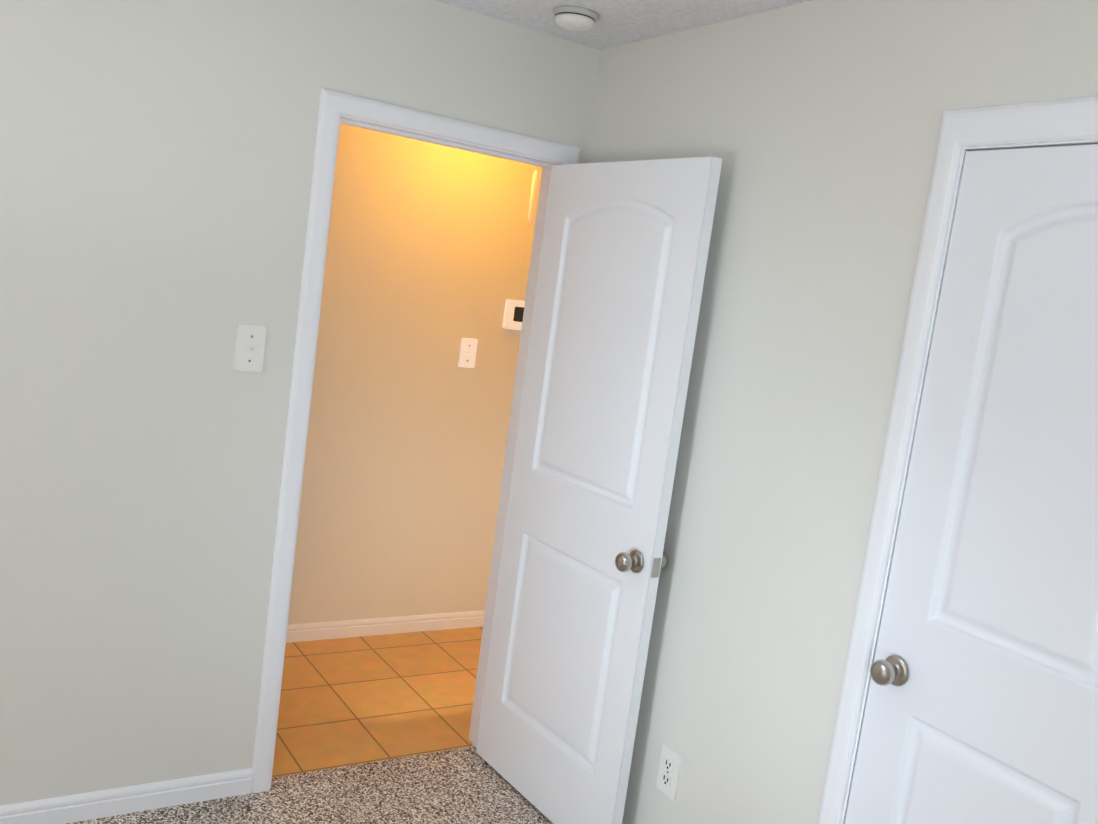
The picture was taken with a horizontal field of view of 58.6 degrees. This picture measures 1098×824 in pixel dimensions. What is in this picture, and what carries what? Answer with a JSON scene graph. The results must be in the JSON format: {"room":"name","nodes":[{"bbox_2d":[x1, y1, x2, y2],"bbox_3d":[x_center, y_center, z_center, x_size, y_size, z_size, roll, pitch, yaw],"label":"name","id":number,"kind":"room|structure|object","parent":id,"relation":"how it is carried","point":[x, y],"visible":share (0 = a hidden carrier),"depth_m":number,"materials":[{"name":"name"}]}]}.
{"room":"empty bedroom","nodes":[
{"label":"empty bedroom","id":0,"kind":"room"},
{"bbox_2d":[0,0,599,805],"bbox_3d":[-0.884,-0.046,2.836,5.480,2.425,0.115,3,8,-33],"label":"wall","id":1,"kind":"structure","parent":0,"point":[156,162],"depth_m":2.66,"materials":[{"name":"paint"}]},
{"bbox_2d":[0,610,484,823],"bbox_3d":[-0.455,1.303,2.058,5.250,0.080,4.400,3,8,-33],"label":"baseboard","id":2,"kind":"structure","parent":1,"relation":"attached to","point":[107,803],"depth_m":2.89,"materials":[{"name":"white paint"}]},
{"bbox_2d":[233,324,266,372],"bbox_3d":[-0.838,-0.177,2.751,0.080,0.132,0.030,3,8,-33],"label":"light switch","id":3,"kind":"object","parent":1,"relation":"attached to","point":[249,348],"visible":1,"depth_m":2.75,"materials":[{"name":"white plastic"}]},
{"bbox_2d":[251,88,580,792],"bbox_3d":[-0.438,0.139,3.158,0.885,2.109,0.149,3,8,-33],"label":"door frame","id":4,"kind":"structure","parent":1,"relation":"attached to","point":[336,109],"depth_m":2.92,"materials":[{"name":"white paint"}]},
{"bbox_2d":[476,156,721,823],"bbox_3d":[0.100,0.259,2.998,0.164,2.020,0.758,3,9,-35],"label":"room door","id":5,"kind":"structure","parent":4,"relation":"attached to","point":[618,297],"depth_m":2.92,"materials":[{"name":"white paint"}]},
{"bbox_2d":[67,746,552,823],"bbox_3d":[-0.537,1.452,1.310,4.545,0.060,3.420,3,8,-33],"label":"floor","id":6,"kind":"structure","parent":0,"point":[467,785],"depth_m":3.06,"materials":[{"name":"beige carpet"}]},
{"bbox_2d":[272,626,482,777],"bbox_3d":[-0.854,1.110,3.752,4.100,0.056,1.095,3,8,-33],"label":"floor","id":7,"kind":"structure","parent":0,"point":[349,701],"depth_m":3.77,"materials":[{"name":"tile"}]},
{"bbox_2d":[288,124,541,624],"bbox_3d":[-1.009,-0.220,4.104,4.330,2.425,0.115,3,8,-33],"label":"wall","id":8,"kind":"structure","parent":0,"point":[428,255],"depth_m":4.30,"materials":[{"name":"paint"}]},
{"bbox_2d":[458,338,477,367],"bbox_3d":[-0.361,-0.266,4.419,0.080,0.132,0.030,3,8,-33],"label":"light switch","id":9,"kind":"object","parent":8,"relation":"attached to","point":[468,350],"visible":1,"depth_m":4.42,"materials":[{"name":"white plastic"}]},
{"bbox_2d":[502,299,524,329],"bbox_3d":[-0.115,-0.446,4.540,0.203,0.135,0.026,3,8,-33],"label":"thermostat","id":10,"kind":"object","parent":8,"relation":"attached to","point":[513,314],"visible":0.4,"depth_m":4.50,"materials":[{"name":"white plastic"}]},
{"bbox_2d":[527,166,537,222],"bbox_3d":[-0.045,-1.030,3.937,0.020,0.535,0.020,3,8,-33],"label":"door chime","id":11,"kind":"object","parent":8,"relation":"attached to","point":[532,195],"visible":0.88,"depth_m":3.95,"materials":[{"name":"white plastic"}]},
{"bbox_2d":[436,0,811,49],"bbox_3d":[-0.134,-1.096,1.762,5.480,0.100,4.630,3,8,-33],"label":"ceiling","id":12,"kind":"structure","parent":0,"point":[620,22],"depth_m":2.80,"materials":[{"name":"white paint"}]},
{"bbox_2d":[553,5,598,30],"bbox_3d":[0.074,-1.124,2.808,0.132,0.044,0.132,3,8,-33],"label":"smoke detector","id":13,"kind":"object","parent":12,"relation":"attached to","point":[572,17],"visible":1,"depth_m":2.77,"materials":[{"name":"white plastic"}]},
{"bbox_2d":[585,0,1097,823],"bbox_3d":[0.942,0.305,1.976,0.115,2.425,3.365,3,8,-33],"label":"wall","id":14,"kind":"structure","parent":0,"point":[815,126],"depth_m":2.44,"materials":[{"name":"paint"}]},
{"bbox_2d":[656,744,682,799],"bbox_3d":[0.335,1.008,2.739,0.013,0.132,0.080,3,8,-33],"label":"outlet","id":15,"kind":"object","parent":14,"relation":"attached to","point":[669,772],"visible":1,"depth_m":2.73,"materials":[{"name":"white plastic"}]},
{"bbox_2d":[817,96,1097,823],"bbox_3d":[0.951,0.465,1.949,0.149,2.119,0.734,3,8,-33],"label":"door frame","id":16,"kind":"structure","parent":14,"relation":"attached to","point":[1068,122],"depth_m":2.12,"materials":[{"name":"white paint"}]},
{"bbox_2d":[844,144,1097,823],"bbox_3d":[0.915,0.501,1.928,0.167,2.020,0.606,3,8,-33],"label":"closet door","id":17,"kind":"structure","parent":14,"relation":"in","point":[981,707],"depth_m":1.95,"materials":[{"name":"white paint"}]}
]}

